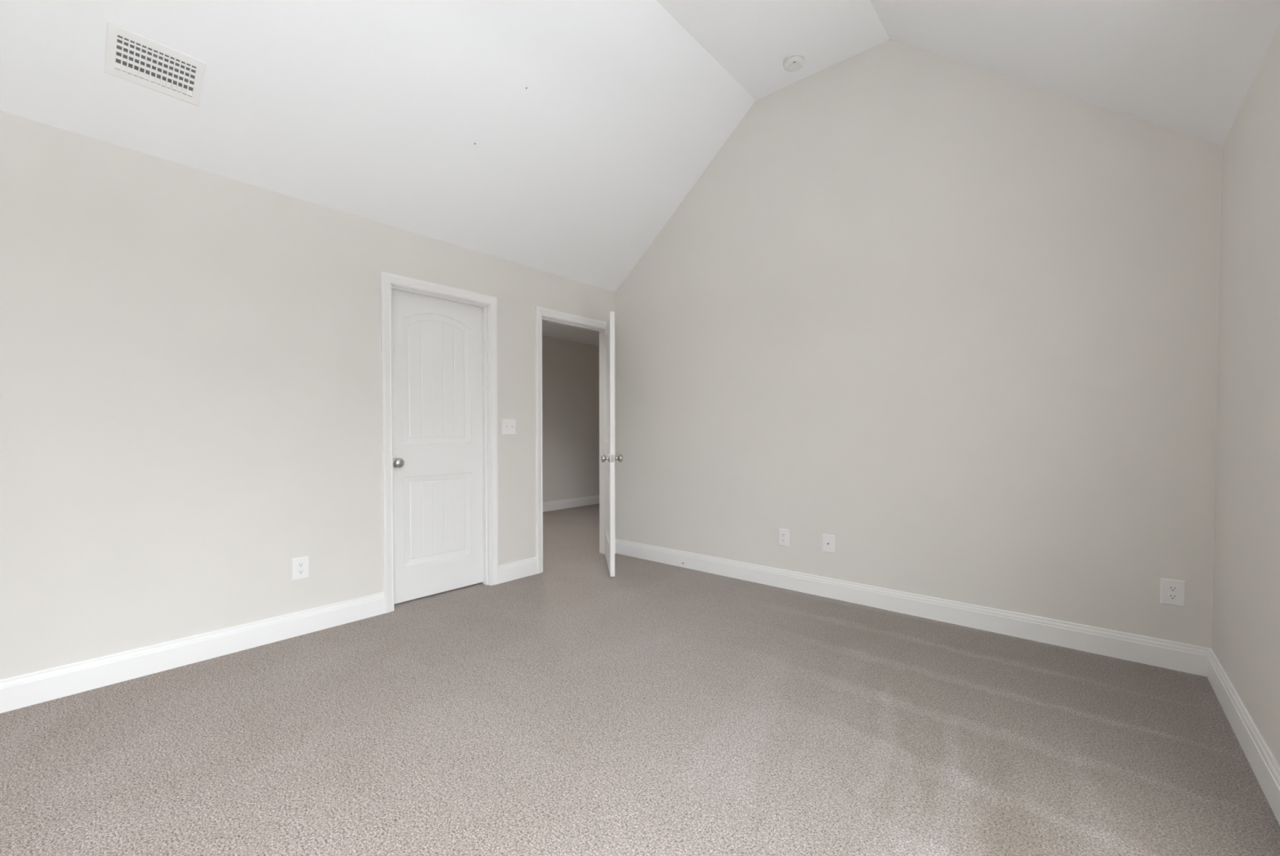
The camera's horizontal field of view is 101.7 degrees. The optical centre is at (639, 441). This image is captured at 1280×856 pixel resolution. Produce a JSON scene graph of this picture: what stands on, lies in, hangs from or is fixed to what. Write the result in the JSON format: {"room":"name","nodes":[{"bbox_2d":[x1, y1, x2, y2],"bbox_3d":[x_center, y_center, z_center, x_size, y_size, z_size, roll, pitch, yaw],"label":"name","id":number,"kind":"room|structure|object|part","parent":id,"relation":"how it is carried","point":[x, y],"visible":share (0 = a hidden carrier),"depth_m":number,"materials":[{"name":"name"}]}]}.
{"room":"empty bedroom","nodes":[
{"label":"empty bedroom","id":0,"kind":"room"},
{"bbox_2d":[0,111,615,679],"bbox_3d":[-1.834,-0.157,3.042,0.115,2.460,4.815,1,2,41],"label":"wall","id":1,"kind":"structure","parent":0,"point":[191,393],"depth_m":2.53,"materials":[{"name":"beige paint"}]},
{"bbox_2d":[0,591,384,712],"bbox_3d":[-2.435,1.023,2.265,0.014,0.132,2.588,1,2,41],"label":"baseboard","id":2,"kind":"structure","parent":1,"relation":"attached to","point":[24,690],"depth_m":2.49,"materials":[{"name":"white paint"}]},
{"bbox_2d":[291,555,309,580],"bbox_3d":[-1.887,0.705,2.902,0.009,0.124,0.083,1,2,41],"label":"wall outlet","id":3,"kind":"object","parent":1,"relation":"attached to","point":[300,565],"visible":1,"depth_m":2.90,"materials":[{"name":"white plastic"}]},
{"bbox_2d":[297,568,304,574],"bbox_3d":[-1.885,0.725,2.900,0.003,0.029,0.034,1,2,41],"label":"socket","id":4,"kind":"object","parent":3,"relation":"attached to","point":[300,571],"depth_m":2.90,"materials":[{"name":"grey plastic"}]},
{"bbox_2d":[297,561,304,567],"bbox_3d":[-1.885,0.686,2.900,0.003,0.029,0.034,1,2,41],"label":"socket","id":5,"kind":"object","parent":3,"relation":"attached to","point":[300,564],"depth_m":2.90,"materials":[{"name":"grey plastic"}]},
{"bbox_2d":[391,288,483,603],"bbox_3d":[-1.396,0.033,3.603,0.169,2.027,0.690,1,2,41],"label":"door","id":6,"kind":"structure","parent":1,"relation":"in","point":[437,364],"depth_m":3.58,"materials":[{"name":"white paint"}]},
{"bbox_3d":[-1.541,0.138,3.337,0.041,0.062,0.062,1,2,41],"label":"knob","id":7,"kind":"part","parent":6,"relation":"part of","materials":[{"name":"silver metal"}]},
{"bbox_2d":[380,271,498,613],"bbox_3d":[-1.373,0.005,3.583,0.150,2.115,0.826,1,2,41],"label":"door frame","id":8,"kind":"structure","parent":1,"relation":"attached to","point":[388,281],"depth_m":3.64,"materials":[{"name":"white paint"}]},
{"bbox_2d":[502,418,515,435],"bbox_3d":[-0.983,-0.108,3.933,0.020,0.120,0.124,1,2,41],"label":"light switch","id":9,"kind":"object","parent":1,"relation":"attached to","point":[508,425],"visible":1,"depth_m":3.93,"materials":[{"name":"white plastic"}]},
{"bbox_2d":[498,556,537,583],"bbox_3d":[-0.938,0.988,4.012,0.014,0.132,0.360,1,2,41],"label":"baseboard","id":10,"kind":"structure","parent":1,"relation":"attached to","point":[508,571],"depth_m":4.00,"materials":[{"name":"white paint"}]},
{"bbox_2d":[535,306,606,573],"bbox_3d":[-0.579,-0.013,4.510,0.150,2.115,0.895,1,2,41],"label":"door frame","id":11,"kind":"structure","parent":1,"relation":"attached to","point":[541,313],"depth_m":4.27,"materials":[{"name":"white paint"}]},
{"bbox_3d":[-0.629,-0.014,4.553,0.018,2.115,0.895,1,2,41],"label":"casing","id":12,"kind":"part","parent":11,"relation":"part of","materials":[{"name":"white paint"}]},
{"bbox_2d":[600,311,622,576],"bbox_3d":[-0.258,0.018,4.374,0.169,2.032,0.774,0,1,-7],"label":"door","id":13,"kind":"structure","parent":1,"relation":"in","point":[609,458],"depth_m":4.02,"materials":[{"name":"white paint"}]},
{"bbox_3d":[-0.282,0.131,4.051,0.041,0.062,0.062,0,1,-7],"label":"knob","id":14,"kind":"part","parent":13,"relation":"part of","materials":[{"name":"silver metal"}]},
{"bbox_3d":[-0.211,0.133,3.996,0.025,0.056,0.008,0,1,-7],"label":"latch plate","id":15,"kind":"part","parent":13,"relation":"part of","materials":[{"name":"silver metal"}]},
{"bbox_3d":[-0.155,0.131,4.067,0.041,0.062,0.062,0,1,-7],"label":"knob","id":16,"kind":"part","parent":13,"relation":"part of","materials":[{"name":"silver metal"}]},
{"bbox_2d":[614,538,616,553],"bbox_3d":[-0.229,0.972,4.840,0.014,0.132,0.031,1,2,41],"label":"baseboard","id":17,"kind":"structure","parent":1,"relation":"attached to","point":[615,539],"depth_m":4.83,"materials":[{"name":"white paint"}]},
{"bbox_2d":[542,335,599,502],"bbox_3d":[-1.431,-0.242,7.313,0.100,2.460,4.400,1,2,41],"label":"wall","id":18,"kind":"structure","parent":0,"point":[570,369],"depth_m":7.69,"materials":[{"name":"beige paint"}]},
{"bbox_2d":[542,494,599,511],"bbox_3d":[-1.387,0.923,7.299,0.014,0.132,4.200,1,2,41],"label":"baseboard","id":19,"kind":"structure","parent":18,"relation":"attached to","point":[591,500],"depth_m":7.71,"materials":[{"name":"white paint"}]},
{"bbox_2d":[542,320,599,346],"bbox_3d":[-0.532,-1.506,6.519,2.465,0.100,4.400,1,2,41],"label":"ceiling","id":20,"kind":"structure","parent":0,"point":[549,329],"depth_m":7.11,"materials":[{"name":"white paint"}]},
{"bbox_2d":[0,503,1279,855],"bbox_3d":[-0.223,1.107,3.860,6.461,0.100,8.115,1,2,41],"label":"floor","id":21,"kind":"structure","parent":0,"point":[571,707],"depth_m":1.87,"materials":[{"name":"beige carpet"}]},
{"bbox_2d":[0,0,1279,291],"bbox_3d":[-0.323,-2.034,1.786,3.766,1.436,4.700,1,2,41],"label":"ceiling","id":22,"kind":"structure","parent":0,"point":[375,110],"depth_m":2.75,"materials":[{"name":"white paint"}]},
{"bbox_2d":[104,21,206,106],"bbox_3d":[-2.040,-1.579,2.201,0.157,0.129,0.302,1,2,41],"label":"ceiling vent","id":23,"kind":"object","parent":22,"relation":"in","point":[131,56],"visible":1,"depth_m":2.19,"materials":[{"name":"white metal"}]},
{"bbox_2d":[782,53,804,71],"bbox_3d":[1.016,-2.494,3.445,0.136,0.040,0.136,1,2,41],"label":"smoke detector","id":24,"kind":"object","parent":22,"relation":"attached to","point":[793,62],"visible":1,"depth_m":3.42,"materials":[{"name":"white plastic"}]},
{"bbox_2d":[615,39,1222,648],"bbox_3d":[1.243,-0.839,3.638,3.996,3.800,0.115,1,2,41],"label":"wall","id":25,"kind":"structure","parent":0,"point":[953,322],"depth_m":3.11,"materials":[{"name":"beige paint"}]},
{"bbox_2d":[778,528,789,546],"bbox_3d":[1.037,0.693,3.764,0.083,0.124,0.009,1,2,41],"label":"wall outlet","id":26,"kind":"object","parent":25,"relation":"attached to","point":[784,534],"visible":1,"depth_m":3.76,"materials":[{"name":"white plastic"}]},
{"bbox_2d":[822,533,835,553],"bbox_3d":[1.282,0.696,3.551,0.083,0.124,0.014,1,2,41],"label":"cable wall plate","id":27,"kind":"object","parent":25,"relation":"attached to","point":[828,540],"visible":1,"depth_m":3.55,"materials":[{"name":"white plastic"}]},
{"bbox_2d":[616,538,1210,676],"bbox_3d":[1.201,0.996,3.626,3.766,0.132,0.014,1,2,41],"label":"baseboard","id":28,"kind":"structure","parent":25,"relation":"attached to","point":[1168,654],"depth_m":3.05,"materials":[{"name":"white paint"}]},
{"bbox_2d":[1160,577,1185,607],"bbox_3d":[2.535,0.719,2.482,0.083,0.124,0.009,1,2,41],"label":"wall outlet","id":29,"kind":"object","parent":25,"relation":"attached to","point":[1172,592],"visible":1,"depth_m":2.48,"materials":[{"name":"white plastic"}]},
{"bbox_2d":[1167,592,1177,599],"bbox_3d":[2.533,0.738,2.480,0.034,0.029,0.003,1,2,41],"label":"socket","id":30,"kind":"object","parent":29,"relation":"attached to","point":[1171,596],"depth_m":2.48,"materials":[{"name":"grey plastic"}]},
{"bbox_2d":[1167,585,1177,591],"bbox_3d":[2.533,0.699,2.479,0.034,0.029,0.003,1,2,41],"label":"socket","id":31,"kind":"object","parent":29,"relation":"attached to","point":[1170,588],"depth_m":2.48,"materials":[{"name":"grey plastic"}]},
{"bbox_2d":[1211,25,1279,766],"bbox_3d":[1.114,-0.126,0.517,0.115,2.500,4.815,1,2,41],"label":"wall","id":32,"kind":"structure","parent":0,"point":[1246,633],"depth_m":1.89,"materials":[{"name":"beige paint"}]},
{"bbox_2d":[1207,648,1279,825],"bbox_3d":[1.675,1.042,1.295,0.014,0.132,2.940,1,2,41],"label":"baseboard","id":33,"kind":"structure","parent":32,"relation":"attached to","point":[1264,766],"depth_m":1.81,"materials":[{"name":"white paint"}]}
]}

